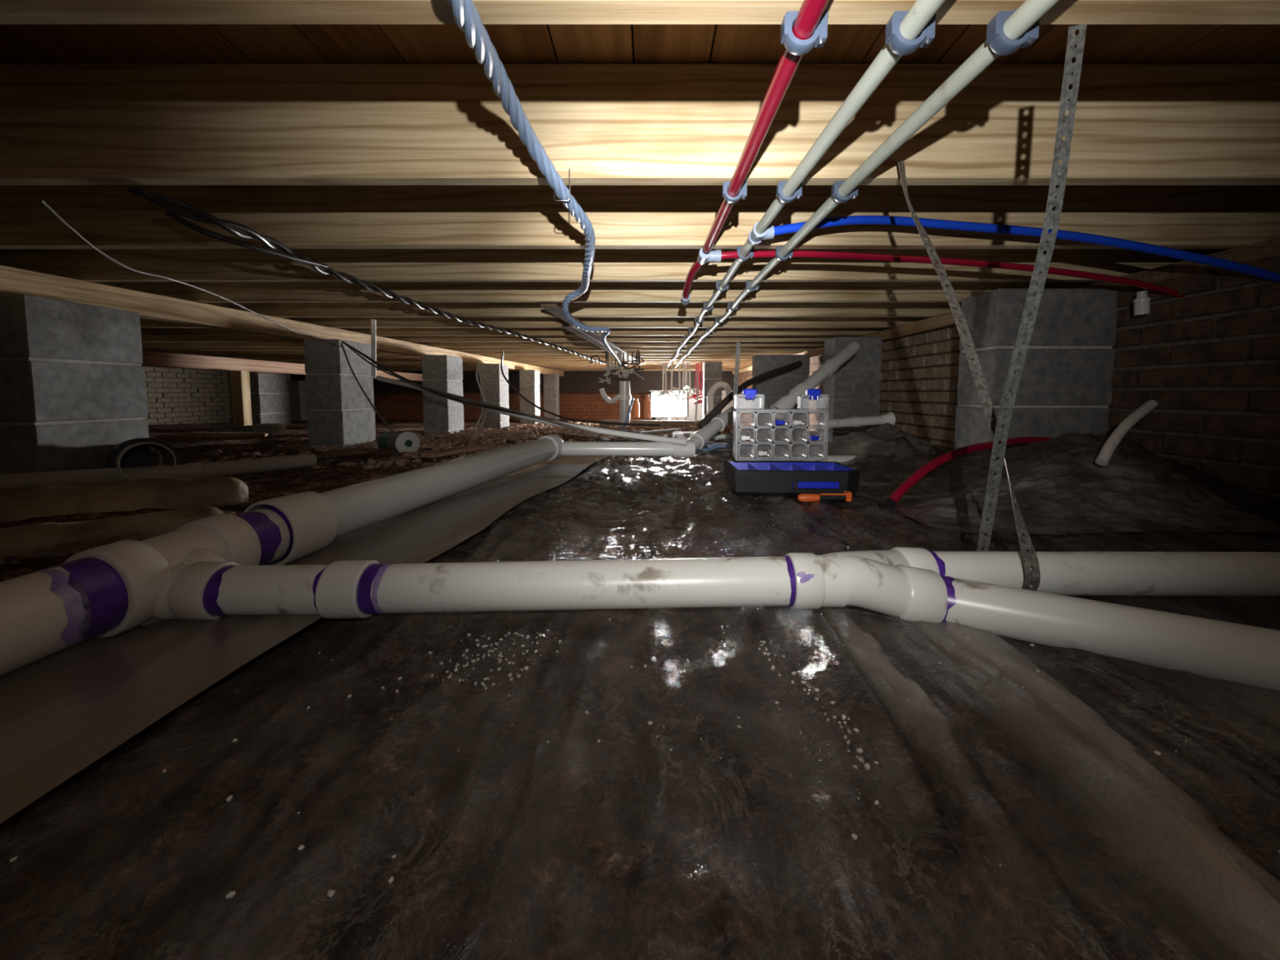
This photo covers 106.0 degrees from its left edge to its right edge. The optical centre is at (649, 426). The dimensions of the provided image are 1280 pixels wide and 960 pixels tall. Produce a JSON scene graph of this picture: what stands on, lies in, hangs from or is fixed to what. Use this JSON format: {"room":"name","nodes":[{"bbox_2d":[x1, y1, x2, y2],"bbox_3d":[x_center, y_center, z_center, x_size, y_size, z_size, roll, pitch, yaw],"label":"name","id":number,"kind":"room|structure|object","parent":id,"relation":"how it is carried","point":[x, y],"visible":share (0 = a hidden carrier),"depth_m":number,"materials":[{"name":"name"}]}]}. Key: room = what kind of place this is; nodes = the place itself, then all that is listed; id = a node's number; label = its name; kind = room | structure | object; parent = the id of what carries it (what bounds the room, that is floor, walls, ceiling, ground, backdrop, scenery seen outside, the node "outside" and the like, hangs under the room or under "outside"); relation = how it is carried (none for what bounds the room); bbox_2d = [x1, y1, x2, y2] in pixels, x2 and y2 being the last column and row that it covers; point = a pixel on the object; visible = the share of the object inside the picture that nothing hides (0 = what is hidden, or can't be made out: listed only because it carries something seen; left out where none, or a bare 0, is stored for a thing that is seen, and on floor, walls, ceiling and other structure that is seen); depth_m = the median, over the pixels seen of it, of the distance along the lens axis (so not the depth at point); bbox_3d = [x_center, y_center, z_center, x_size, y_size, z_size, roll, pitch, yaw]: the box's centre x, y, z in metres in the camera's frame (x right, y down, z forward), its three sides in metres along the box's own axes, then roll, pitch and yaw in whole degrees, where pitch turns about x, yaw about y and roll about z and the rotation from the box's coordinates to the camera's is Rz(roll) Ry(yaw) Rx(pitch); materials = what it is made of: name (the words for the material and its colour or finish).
{"room":"building cavity","nodes":[
{"label":"building cavity","id":0,"kind":"room"},
{"bbox_2d":[141,365,290,424],"bbox_3d":[-6.638,-0.220,3.944,0.124,1.088,10.500,0,4,0],"label":"wall","id":1,"kind":"structure","parent":0,"point":[174,396],"depth_m":6.85,"materials":[{"name":"brick"}]},
{"bbox_2d":[373,392,655,420],"bbox_3d":[-2.500,-0.535,9.223,8.400,1.020,0.124,0,4,0],"label":"wall","id":2,"kind":"structure","parent":0,"point":[390,406],"depth_m":9.18,"materials":[{"name":"red brick"}]},
{"bbox_2d":[289,370,736,392],"bbox_3d":[-2.500,-0.920,8.857,8.200,0.580,0.050,0,4,0],"label":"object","id":3,"kind":"structure","parent":2,"relation":"attached to","point":[572,381],"depth_m":8.84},
{"bbox_2d":[0,419,1279,959],"bbox_3d":[-2.552,0.071,4.061,8.542,0.377,10.728,0,4,0],"label":"floor","id":4,"kind":"structure","parent":0,"point":[571,816],"depth_m":0.40,"materials":[{"name":"soil"}]},
{"bbox_2d":[0,293,151,474],"bbox_3d":[-2.030,-0.120,1.676,0.201,0.604,0.347,0,4,0],"label":"pier","id":5,"kind":"object","parent":4,"relation":"on","point":[73,389],"visible":0.86,"depth_m":1.59,"materials":[{"name":"concrete"}]},
{"bbox_2d":[0,506,223,558],"bbox_3d":[-1.196,0.235,0.977,0.498,0.090,0.109,-3,5,-40],"label":"roll","id":6,"kind":"object","parent":4,"relation":"on","point":[46,539],"visible":0.73,"depth_m":0.98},
{"bbox_2d":[0,476,248,522],"bbox_3d":[-1.427,0.207,1.197,0.660,0.146,0.183,-3,5,-37],"label":"roll","id":7,"kind":"object","parent":4,"relation":"on","point":[20,503],"visible":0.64,"depth_m":1.21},
{"bbox_2d":[106,437,177,480],"bbox_3d":[-1.848,0.122,1.753,0.389,0.174,0.170,3,5,39],"label":"coil","id":8,"kind":"object","parent":4,"relation":"on","point":[168,456],"visible":0.67,"depth_m":1.68,"materials":[{"name":"plastic"}]},
{"bbox_2d":[0,453,316,487],"bbox_3d":[-1.709,0.160,1.713,0.163,0.068,0.892,4,6,44],"label":"drain pipe","id":9,"kind":"object","parent":4,"relation":"on","point":[197,469],"visible":0.84,"depth_m":1.66,"materials":[{"name":"plastic"}]},
{"bbox_2d":[156,432,267,438],"bbox_3d":[-2.909,0.057,3.224,0.552,0.029,0.080,-2,4,-26],"label":"board","id":10,"kind":"object","parent":4,"relation":"on","point":[257,434],"visible":1,"depth_m":3.19,"materials":[{"name":"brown wood"}]},
{"bbox_2d":[213,370,252,431],"bbox_3d":[-3.300,-0.210,3.895,0.300,0.484,0.200,0,4,0],"label":"wooden post","id":11,"kind":"object","parent":4,"relation":"on","point":[240,380],"visible":0.83,"depth_m":3.86,"materials":[{"name":"brown wood"}]},
{"bbox_2d":[141,350,422,381],"bbox_3d":[-3.420,-0.576,4.872,0.090,0.100,7.400,0,4,0],"label":"girder","id":12,"kind":"object","parent":11,"relation":"on","point":[150,358],"visible":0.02,"depth_m":3.83,"materials":[{"name":"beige wood"}]},
{"bbox_2d":[226,373,291,426],"bbox_3d":[-3.950,-0.272,4.892,0.303,0.540,0.402,0,4,0],"label":"pier","id":13,"kind":"object","parent":4,"relation":"on","point":[270,401],"visible":0.76,"depth_m":4.80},
{"bbox_2d":[252,423,286,434],"bbox_3d":[-3.030,0.012,3.840,0.160,0.075,0.150,0,4,0],"label":"concrete block","id":14,"kind":"object","parent":4,"relation":"on","point":[271,428],"visible":0.92,"depth_m":3.77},
{"bbox_2d":[288,380,308,420],"bbox_3d":[-5.750,-0.431,7.889,0.304,0.640,0.353,0,4,0],"label":"pier","id":15,"kind":"object","parent":4,"relation":"on","point":[297,391],"visible":0.49,"depth_m":7.73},
{"bbox_2d":[0,448,608,823],"bbox_3d":[-0.498,0.215,0.967,0.684,0.021,3.100,0,4,0],"label":"plastic sheet","id":16,"kind":"object","parent":4,"relation":"on","point":[61,712],"visible":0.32,"depth_m":0.51,"materials":[{"name":"brown"}]},
{"bbox_2d":[243,434,563,564],"bbox_3d":[-0.518,0.131,1.418,0.112,0.113,1.286,1,4,10],"label":"drain pipe","id":17,"kind":"object","parent":16,"relation":"on","point":[316,519],"visible":0.76,"depth_m":1.01,"materials":[{"name":"plastic"}]},
{"bbox_2d":[303,338,375,448],"bbox_3d":[-1.850,-0.195,2.895,0.203,0.624,0.331,0,4,0],"label":"pier","id":18,"kind":"object","parent":4,"relation":"on","point":[340,413],"visible":0.86,"depth_m":2.75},
{"bbox_2d":[0,265,564,376],"bbox_3d":[-1.850,-0.692,4.838,0.090,0.093,7.766,0,4,4],"label":"girder","id":19,"kind":"object","parent":18,"relation":"on","point":[151,306],"visible":0.79,"depth_m":2.09,"materials":[{"name":"brown wood"}]},
{"bbox_2d":[340,342,394,432],"bbox_3d":[-1.562,-0.221,2.637,0.397,0.493,0.038,2,4,24],"label":"cable","id":20,"kind":"object","parent":18,"relation":"attached to","point":[341,344],"visible":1,"depth_m":2.64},
{"bbox_2d":[342,341,639,433],"bbox_3d":[-0.912,-0.220,2.340,1.802,0.473,0.158,2,4,21],"label":"cable","id":21,"kind":"object","parent":18,"relation":"hanging from","point":[343,342],"visible":0.75,"depth_m":2.30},
{"bbox_2d":[346,345,600,435],"bbox_3d":[-0.981,-0.214,2.316,1.677,0.456,0.102,2,4,26],"label":"cable","id":22,"kind":"object","parent":21,"relation":"attached to","point":[355,352],"visible":0.94,"depth_m":2.20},
{"bbox_2d":[309,447,372,458],"bbox_3d":[-1.443,0.121,2.255,0.120,0.025,0.223,4,5,42],"label":"board","id":23,"kind":"object","parent":4,"relation":"on","point":[321,455],"visible":0.82,"depth_m":2.23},
{"bbox_2d":[377,431,419,452],"bbox_3d":[-1.328,0.080,2.541,0.279,0.124,0.118,4,5,41],"label":"roll","id":24,"kind":"object","parent":4,"relation":"on","point":[409,442],"visible":0.88,"depth_m":2.47,"materials":[{"name":"white paint"}]},
{"bbox_2d":[421,355,464,434],"bbox_3d":[-1.720,-0.269,4.020,0.203,0.635,0.331,0,4,0],"label":"pier","id":25,"kind":"object","parent":4,"relation":"on","point":[444,373],"visible":0.88,"depth_m":3.87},
{"bbox_2d":[420,444,492,457],"bbox_3d":[-0.932,0.114,2.350,0.080,0.023,0.386,2,4,23],"label":"board","id":26,"kind":"object","parent":4,"relation":"on","point":[434,454],"visible":1,"depth_m":2.29,"materials":[{"name":"brown wood"}]},
{"bbox_2d":[178,431,741,469],"bbox_3d":[-1.093,0.105,2.875,3.220,0.078,1.805,0,4,0],"label":"rubble","id":27,"kind":"object","parent":4,"relation":"on","point":[442,443],"visible":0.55,"depth_m":2.66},
{"bbox_2d":[466,362,484,436],"bbox_3d":[-1.234,-0.205,3.469,0.105,0.536,0.260,0,4,0],"label":"cord","id":28,"kind":"object","parent":4,"relation":"on","point":[483,395],"visible":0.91,"depth_m":3.45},
{"bbox_2d":[475,362,487,426],"bbox_3d":[-1.222,-0.240,3.497,0.056,0.467,0.224,-2,5,-27],"label":"cord","id":29,"kind":"object","parent":28,"relation":"hanging from","point":[477,379],"visible":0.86,"depth_m":3.49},
{"bbox_2d":[480,363,509,427],"bbox_3d":[-1.651,-0.332,5.138,0.201,0.665,0.331,0,4,0],"label":"pier","id":30,"kind":"object","parent":4,"relation":"on","point":[495,388],"visible":0.89,"depth_m":4.99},
{"bbox_2d":[519,369,540,423],"bbox_3d":[-1.600,-0.403,6.438,0.203,0.705,0.302,0,4,0],"label":"pier","id":31,"kind":"object","parent":4,"relation":"on","point":[530,380],"visible":0.77,"depth_m":6.29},
{"bbox_2d":[543,374,559,419],"bbox_3d":[-1.620,-0.487,7.935,0.204,0.745,0.303,0,4,0],"label":"pier","id":32,"kind":"object","parent":4,"relation":"on","point":[551,382],"visible":0.88,"depth_m":7.79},
{"bbox_2d":[432,420,808,439],"bbox_3d":[-0.207,0.013,5.221,2.887,0.180,3.671,0,4,0],"label":"rubble","id":33,"kind":"object","parent":4,"relation":"on","point":[530,427],"visible":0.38,"depth_m":4.31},
{"bbox_2d":[459,430,526,433],"bbox_3d":[-1.155,0.035,3.564,0.470,0.031,0.070,-1,4,-14],"label":"board","id":34,"kind":"object","parent":33,"relation":"on","point":[460,431],"visible":1,"depth_m":3.53,"materials":[{"name":"brown wood"}]},
{"bbox_2d":[618,381,631,428],"bbox_3d":[-0.262,-0.231,4.996,0.136,0.484,0.136,0,4,0],"label":"standpipe","id":35,"kind":"object","parent":4,"relation":"on","point":[624,386],"visible":0.77,"depth_m":4.95,"materials":[{"name":"grey plastic"}]},
{"bbox_2d":[622,396,634,428],"bbox_3d":[-0.193,-0.128,4.302,0.112,0.281,0.024,0,4,0],"label":"cord","id":36,"kind":"object","parent":4,"relation":"on","point":[633,398],"visible":0.92,"depth_m":4.29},
{"bbox_2d":[633,398,639,417],"bbox_3d":[-0.183,-0.260,6.598,0.079,0.256,0.080,0,4,0],"label":"tank","id":37,"kind":"object","parent":4,"relation":"on","point":[636,406],"visible":1,"depth_m":6.57,"materials":[{"name":"orange metal"}]},
{"bbox_2d":[0,432,1279,959],"bbox_3d":[0.554,0.142,1.046,2.053,0.197,3.270,0,4,0],"label":"plastic sheet","id":38,"kind":"object","parent":4,"relation":"on","point":[1246,893],"visible":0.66,"depth_m":0.43,"materials":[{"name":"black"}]},
{"bbox_2d":[0,505,1279,690],"bbox_3d":[0.151,0.206,0.474,1.766,0.122,0.672,0,4,0],"label":"drain pipe line","id":39,"kind":"object","parent":38,"relation":"on","point":[215,566],"visible":1,"depth_m":0.59,"materials":[{"name":"plastic"}]},
{"bbox_2d":[8,457,1279,898],"bbox_3d":[0.078,0.202,1.216,0.864,0.047,1.911,0,4,4],"label":"crumbs","id":40,"kind":"object","parent":38,"relation":"on","point":[331,893],"visible":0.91,"depth_m":0.48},
{"bbox_2d":[560,406,735,457],"bbox_3d":[0.096,0.021,2.156,0.968,0.208,0.312,-2,5,-31],"label":"drain pipe","id":41,"kind":"object","parent":38,"relation":"on","point":[700,437],"visible":0.92,"depth_m":2.03,"materials":[{"name":"grey plastic"}]},
{"bbox_2d":[696,441,785,451],"bbox_3d":[0.434,0.098,2.538,0.500,0.038,0.350,0,4,0],"label":"tarp","id":42,"kind":"object","parent":38,"relation":"on","point":[713,446],"visible":0.66,"depth_m":2.54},
{"bbox_2d":[724,460,859,496],"bbox_3d":[0.412,0.151,1.427,0.353,0.074,0.222,0,4,0],"label":"tray","id":43,"kind":"object","parent":38,"relation":"on","point":[780,478],"visible":0.99,"depth_m":1.34,"materials":[{"name":"black plastic"}]},
{"bbox_2d":[733,388,828,461],"bbox_3d":[0.395,-0.007,1.463,0.278,0.216,0.043,0,4,0],"label":"parts organiser","id":44,"kind":"object","parent":43,"relation":"on","point":[748,393],"visible":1,"depth_m":1.46,"materials":[{"name":"grey"}]},
{"bbox_2d":[797,490,852,502],"bbox_3d":[0.465,0.186,1.285,0.140,0.028,0.026,0,4,0],"label":"flashlight","id":45,"kind":"object","parent":38,"relation":"on","point":[846,495],"visible":1,"depth_m":1.28,"materials":[{"name":"plastic"}]},
{"bbox_2d":[799,454,862,466],"bbox_3d":[0.696,0.131,1.864,0.232,0.047,0.044,0,4,0],"label":"drain pipe","id":46,"kind":"object","parent":38,"relation":"on","point":[844,460],"visible":0.46,"depth_m":1.84,"materials":[{"name":"plastic"}]},
{"bbox_2d":[779,422,947,462],"bbox_3d":[0.984,0.064,2.063,0.757,0.175,0.557,0,4,0],"label":"plastic","id":47,"kind":"object","parent":38,"relation":"on","point":[873,433],"visible":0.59,"depth_m":2.02,"materials":[{"name":"plastic"}]},
{"bbox_2d":[822,411,895,428],"bbox_3d":[0.920,-0.031,2.131,0.328,0.071,0.068,-1,4,-11],"label":"drain pipe","id":48,"kind":"object","parent":47,"relation":"on","point":[855,421],"visible":0.84,"depth_m":2.12,"materials":[{"name":"plastic"}]},
{"bbox_2d":[882,436,1075,505],"bbox_3d":[1.012,0.124,1.440,0.873,0.176,0.042,-2,4,-25],"label":"pipe","id":49,"kind":"object","parent":38,"relation":"on","point":[893,499],"visible":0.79,"depth_m":1.33,"materials":[{"name":"red plastic"}]},
{"bbox_2d":[871,444,1279,534],"bbox_3d":[0.977,0.135,1.173,0.745,0.150,0.394,0,4,0],"label":"plastic","id":50,"kind":"object","parent":38,"relation":"on","point":[1159,504],"visible":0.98,"depth_m":1.16,"materials":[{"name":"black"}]},
{"bbox_2d":[1095,400,1158,466],"bbox_3d":[1.240,0.012,1.253,0.255,0.164,0.024,-2,4,-24],"label":"pipe stub","id":51,"kind":"object","parent":50,"relation":"on","point":[1105,454],"visible":1,"depth_m":1.23,"materials":[{"name":"plastic"}]},
{"bbox_2d":[643,394,651,418],"bbox_3d":[-0.035,-0.270,6.397,0.099,0.318,0.100,0,4,0],"label":"tank","id":52,"kind":"object","parent":4,"relation":"on","point":[646,403],"visible":1,"depth_m":6.36,"materials":[{"name":"orange metal"}]},
{"bbox_2d":[640,428,681,434],"bbox_3d":[0.099,0.034,3.928,0.040,0.056,0.912,2,4,22],"label":"board","id":53,"kind":"object","parent":4,"relation":"on","point":[671,429],"visible":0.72,"depth_m":3.83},
{"bbox_2d":[648,390,691,420],"bbox_3d":[0.297,-0.292,7.348,0.620,0.537,0.421,0,4,0],"label":"access opening","id":54,"kind":"structure","parent":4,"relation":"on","point":[661,407],"depth_m":7.40,"materials":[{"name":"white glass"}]},
{"bbox_2d":[600,419,740,427],"bbox_3d":[0.225,-0.027,5.411,1.573,0.105,0.090,0,4,0],"label":"board","id":55,"kind":"object","parent":4,"relation":"on","point":[682,424],"visible":0.52,"depth_m":5.37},
{"bbox_2d":[684,370,688,420],"bbox_3d":[0.453,-0.369,5.989,0.042,0.660,0.001,0,4,0],"label":"strap","id":56,"kind":"object","parent":4,"relation":"on","point":[686,371],"visible":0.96,"depth_m":5.99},
{"bbox_2d":[602,448,784,465],"bbox_3d":[-0.231,0.141,2.516,1.791,0.055,0.810,0,4,0],"label":"rubble","id":57,"kind":"object","parent":4,"relation":"on","point":[614,457],"visible":0.12,"depth_m":2.33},
{"bbox_2d":[655,390,735,420],"bbox_3d":[0.850,-0.398,8.844,1.500,0.550,0.030,0,4,0],"label":"panel","id":58,"kind":"object","parent":4,"relation":"on","point":[691,406],"visible":0.26,"depth_m":8.83,"materials":[{"name":"paint"}]},
{"bbox_2d":[689,434,732,439],"bbox_3d":[0.353,0.055,2.761,0.248,0.028,0.028,0,4,0],"label":"pipe","id":59,"kind":"object","parent":4,"relation":"on","point":[716,436],"visible":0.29,"depth_m":2.75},
{"bbox_2d":[702,361,722,418],"bbox_3d":[0.720,-0.376,5.588,0.203,0.750,0.203,0,4,0],"label":"pier","id":60,"kind":"object","parent":4,"relation":"on","point":[712,371],"visible":0.71,"depth_m":5.48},
{"bbox_2d":[706,381,732,413],"bbox_3d":[0.787,-0.312,5.391,0.296,0.394,0.070,0,4,0],"label":"flexible duct","id":61,"kind":"object","parent":4,"relation":"on","point":[726,386],"visible":0.84,"depth_m":5.36,"materials":[{"name":"grey plastic"}]},
{"bbox_2d":[697,360,802,429],"bbox_3d":[0.757,-0.266,3.501,0.128,0.494,1.380,3,5,41],"label":"hose","id":62,"kind":"object","parent":4,"relation":"on","point":[729,397],"visible":0.94,"depth_m":3.32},
{"bbox_2d":[751,355,809,431],"bbox_3d":[1.250,-0.319,4.639,0.503,0.730,0.203,0,4,0],"label":"pier","id":63,"kind":"object","parent":4,"relation":"on","point":[775,387],"visible":0.7,"depth_m":4.54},
{"bbox_2d":[822,336,882,443],"bbox_3d":[1.330,-0.238,3.191,0.303,0.690,0.203,0,4,0],"label":"pier","id":64,"kind":"object","parent":4,"relation":"on","point":[860,375],"visible":0.68,"depth_m":3.09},
{"bbox_2d":[732,311,960,374],"bbox_3d":[1.500,-0.739,5.261,0.040,0.060,6.800,0,4,0],"label":"girder","id":65,"kind":"object","parent":64,"relation":"on","point":[947,319],"visible":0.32,"depth_m":2.76,"materials":[{"name":"brown wood"}]},
{"bbox_2d":[858,481,900,485],"bbox_3d":[0.772,0.198,1.638,0.164,0.025,0.020,0,4,0],"label":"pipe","id":66,"kind":"object","parent":4,"relation":"on","point":[889,482],"visible":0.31,"depth_m":1.63,"materials":[{"name":"plastic"}]},
{"bbox_2d":[876,503,901,515],"bbox_3d":[0.613,0.211,1.238,0.053,0.027,0.024,0,4,0],"label":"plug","id":67,"kind":"object","parent":4,"relation":"on","point":[888,507],"visible":0.91,"depth_m":1.23,"materials":[{"name":"black plastic"}]},
{"bbox_2d":[954,288,1119,468],"bbox_3d":[1.385,-0.150,1.754,0.413,0.655,0.202,0,4,0],"label":"pier","id":68,"kind":"object","parent":4,"relation":"on","point":[1064,387],"visible":0.62,"depth_m":1.65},
{"bbox_2d":[0,0,1279,370],"bbox_3d":[-2.561,-0.809,4.053,8.978,0.250,11.200,0,4,0],"label":"ceiling","id":69,"kind":"structure","parent":0,"point":[369,140],"depth_m":0.90,"materials":[{"name":"brown wood"}]},
{"bbox_2d":[37,198,341,346],"bbox_3d":[-1.541,-0.449,1.812,0.152,0.125,1.842,-1,4,-17],"label":"cable","id":70,"kind":"object","parent":69,"relation":"hanging from","point":[41,201],"visible":1,"depth_m":1.38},
{"bbox_2d":[164,209,328,268],"bbox_3d":[-0.937,-0.435,1.181,0.046,0.037,0.425,0,4,6],"label":"cable","id":71,"kind":"object","parent":69,"relation":"hanging from","point":[173,215],"visible":0.98,"depth_m":1.09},
{"bbox_2d":[128,186,604,364],"bbox_3d":[-0.797,-0.551,2.936,0.214,0.098,4.113,0,4,6],"label":"cable bundle","id":72,"kind":"object","parent":69,"relation":"hanging from","point":[165,202],"visible":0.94,"depth_m":1.19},
{"bbox_2d":[370,319,687,445],"bbox_3d":[-0.698,-0.252,2.289,1.808,0.618,0.093,2,4,22],"label":"conduit","id":73,"kind":"object","parent":69,"relation":"hanging from","point":[600,430],"visible":0.76,"depth_m":2.19,"materials":[{"name":"grey plastic"}]},
{"bbox_2d":[445,0,621,364],"bbox_3d":[-0.264,-0.485,2.268,0.185,0.157,3.799,0,4,-2],"label":"conduit","id":74,"kind":"object","parent":69,"relation":"hanging from","point":[467,17],"visible":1,"depth_m":0.69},
{"bbox_2d":[553,168,570,200],"bbox_3d":[-0.159,-0.438,0.872,0.030,0.057,0.002,0,4,0],"label":"hook","id":75,"kind":"object","parent":69,"relation":"attached to","point":[569,168],"visible":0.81,"depth_m":0.87,"materials":[{"name":"metal"}]},
{"bbox_2d":[500,351,660,426],"bbox_3d":[-0.711,-0.359,4.042,1.817,0.648,0.154,3,5,34],"label":"cable","id":76,"kind":"object","parent":69,"relation":"hanging from","point":[502,355],"visible":1,"depth_m":3.95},
{"bbox_2d":[540,303,641,363],"bbox_3d":[-0.302,-0.689,4.233,0.070,0.014,4.183,0,4,4],"label":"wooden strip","id":77,"kind":"object","parent":69,"relation":"attached to","point":[553,308],"visible":0.62,"depth_m":2.67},
{"bbox_2d":[560,324,626,360],"bbox_3d":[-0.378,-0.689,4.234,0.070,0.014,2.911,0,4,4],"label":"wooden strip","id":78,"kind":"object","parent":69,"relation":"attached to","point":[569,327],"visible":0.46,"depth_m":3.29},
{"bbox_2d":[589,350,644,380],"bbox_3d":[-0.301,-0.581,4.569,0.495,0.279,0.481,0,4,0],"label":"cable tangle","id":79,"kind":"object","parent":69,"relation":"hanging from","point":[637,357],"visible":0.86,"depth_m":4.48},
{"bbox_2d":[599,387,621,404],"bbox_3d":[-0.397,-0.309,4.790,0.220,0.160,0.056,0,4,0],"label":"pipe elbow","id":80,"kind":"object","parent":79,"relation":"hanging from","point":[605,397],"visible":1,"depth_m":4.77,"materials":[{"name":"white paint"}]},
{"bbox_2d":[598,349,644,384],"bbox_3d":[-0.301,-0.560,4.543,0.489,0.316,0.216,3,5,40],"label":"cable tangle","id":81,"kind":"object","parent":69,"relation":"hanging from","point":[608,371],"visible":0.92,"depth_m":4.47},
{"bbox_2d":[656,360,700,405],"bbox_3d":[0.363,-0.550,6.075,0.558,0.550,0.448,2,4,23],"label":"pipe","id":82,"kind":"object","parent":69,"relation":"hanging from","point":[665,391],"visible":0.98,"depth_m":6.03,"materials":[{"name":"white paint"}]},
{"bbox_2d":[684,362,702,404],"bbox_3d":[0.689,-0.564,6.325,0.468,0.557,0.368,0,4,0],"label":"pipe","id":83,"kind":"object","parent":69,"relation":"hanging from","point":[694,396],"visible":0.45,"depth_m":6.42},
{"bbox_2d":[721,181,747,203],"bbox_3d":[0.161,-0.448,0.918,0.046,0.037,0.016,0,4,0],"label":"clip","id":84,"kind":"object","parent":69,"relation":"attached to","point":[743,192],"visible":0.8,"depth_m":0.91,"materials":[{"name":"plastic"}]},
{"bbox_2d":[736,246,754,261],"bbox_3d":[0.261,-0.476,1.323,0.046,0.037,0.016,0,4,0],"label":"clip","id":85,"kind":"object","parent":69,"relation":"attached to","point":[739,248],"visible":0.77,"depth_m":1.32,"materials":[{"name":"plastic"}]},
{"bbox_2d":[774,246,793,261],"bbox_3d":[0.368,-0.476,1.323,0.046,0.037,0.016,0,4,0],"label":"clip","id":86,"kind":"object","parent":69,"relation":"attached to","point":[789,255],"visible":0.73,"depth_m":1.32,"materials":[{"name":"plastic"}]},
{"bbox_2d":[780,10,828,55],"bbox_3d":[0.164,-0.419,0.513,0.046,0.037,0.016,0,4,0],"label":"clip","id":87,"kind":"object","parent":69,"relation":"attached to","point":[794,46],"visible":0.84,"depth_m":0.51,"materials":[{"name":"plastic"}]},
{"bbox_2d":[769,341,860,418],"bbox_3d":[0.807,-0.234,2.332,0.529,0.378,0.076,-2,4,-26],"label":"drain pipe","id":88,"kind":"object","parent":69,"relation":"hanging from","point":[831,366],"visible":0.86,"depth_m":2.30,"materials":[{"name":"grey plastic"}]},
{"bbox_2d":[831,180,857,203],"bbox_3d":[0.371,-0.448,0.918,0.046,0.037,0.016,0,4,0],"label":"clip","id":89,"kind":"object","parent":69,"relation":"attached to","point":[835,194],"visible":0.72,"depth_m":0.91,"materials":[{"name":"plastic"}]},
{"bbox_2d":[669,0,1059,372],"bbox_3d":[0.368,-0.679,4.288,0.057,0.038,8.551,0,4,0],"label":"pipe","id":90,"kind":"object","parent":69,"relation":"attached to","point":[1030,11],"visible":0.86,"depth_m":0.66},
{"bbox_2d":[680,0,1184,305],"bbox_3d":[0.887,-0.398,0.880,1.554,0.126,1.712,0,4,0],"label":"pipe","id":91,"kind":"object","parent":69,"relation":"attached to","point":[811,11],"visible":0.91,"depth_m":1.07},
{"bbox_2d":[897,159,1040,591],"bbox_3d":[0.503,-0.127,0.767,0.056,0.699,0.284,-1,4,-13],"label":"strap","id":92,"kind":"object","parent":69,"relation":"hanging from","point":[1029,573],"visible":0.92,"depth_m":0.75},
{"bbox_2d":[666,0,1279,368],"bbox_3d":[0.949,-0.647,4.292,1.460,0.170,8.555,0,4,0],"label":"pipe","id":93,"kind":"object","parent":69,"relation":"attached to","point":[922,11],"visible":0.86,"depth_m":1.16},
{"bbox_2d":[694,370,698,424],"bbox_3d":[0.500,-0.316,5.191,0.039,0.580,0.001,0,4,0],"label":"strap","id":94,"kind":"object","parent":93,"relation":"hanging from","point":[697,381],"visible":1,"depth_m":5.19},
{"bbox_2d":[715,280,728,292],"bbox_3d":[0.259,-0.504,1.728,0.046,0.037,0.016,0,4,0],"label":"clip","id":95,"kind":"object","parent":93,"relation":"attached to","point":[717,282],"visible":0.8,"depth_m":1.72,"materials":[{"name":"plastic"}]},
{"bbox_2d":[731,342,740,455],"bbox_3d":[0.369,-0.121,2.073,0.022,0.485,0.067,2,4,25],"label":"strap","id":96,"kind":"object","parent":93,"relation":"hanging from","point":[738,352],"visible":0.77,"depth_m":2.08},
{"bbox_2d":[776,180,802,203],"bbox_3d":[0.265,-0.448,0.918,0.046,0.037,0.016,0,4,0],"label":"clip","id":97,"kind":"object","parent":93,"relation":"attached to","point":[797,194],"visible":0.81,"depth_m":0.91,"materials":[{"name":"plastic"}]},
{"bbox_2d":[885,9,936,55],"bbox_3d":[0.277,-0.419,0.513,0.046,0.037,0.016,0,4,0],"label":"clip","id":98,"kind":"object","parent":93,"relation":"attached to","point":[898,44],"visible":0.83,"depth_m":0.51,"materials":[{"name":"plastic"}]},
{"bbox_2d":[986,9,1039,55],"bbox_3d":[0.386,-0.419,0.513,0.046,0.037,0.016,0,4,0],"label":"clip","id":99,"kind":"object","parent":69,"relation":"attached to","point":[998,42],"visible":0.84,"depth_m":0.51,"materials":[{"name":"plastic"}]},
{"bbox_2d":[976,23,1087,551],"bbox_3d":[0.488,-0.108,0.627,0.034,0.662,0.191,1,4,14],"label":"strap","id":100,"kind":"object","parent":69,"relation":"hanging from","point":[1078,40],"visible":0.94,"depth_m":0.60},
{"bbox_2d":[1085,248,1230,284],"bbox_3d":[1.930,-0.698,3.961,0.050,0.420,10.200,0,4,0],"label":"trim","id":101,"kind":"structure","parent":69,"relation":"attached to","point":[1204,251],"depth_m":1.66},
{"bbox_2d":[737,255,1279,513],"bbox_3d":[1.637,-0.231,5.046,0.125,0.956,8.301,0,4,0],"label":"wall","id":102,"kind":"structure","parent":0,"point":[1209,357],"depth_m":1.42,"materials":[{"name":"brick"}]},
{"bbox_2d":[738,236,1279,373],"bbox_3d":[1.720,-0.643,3.965,0.250,0.060,10.200,0,4,0],"label":"trim","id":103,"kind":"structure","parent":102,"relation":"on","point":[1271,247],"depth_m":1.42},
{"bbox_2d":[1133,290,1151,315],"bbox_3d":[1.508,-0.380,1.477,0.041,0.072,0.040,0,4,0],"label":"wall fitting","id":104,"kind":"object","parent":102,"relation":"attached to","point":[1142,301],"visible":1,"depth_m":1.47,"materials":[{"name":"plastic"}]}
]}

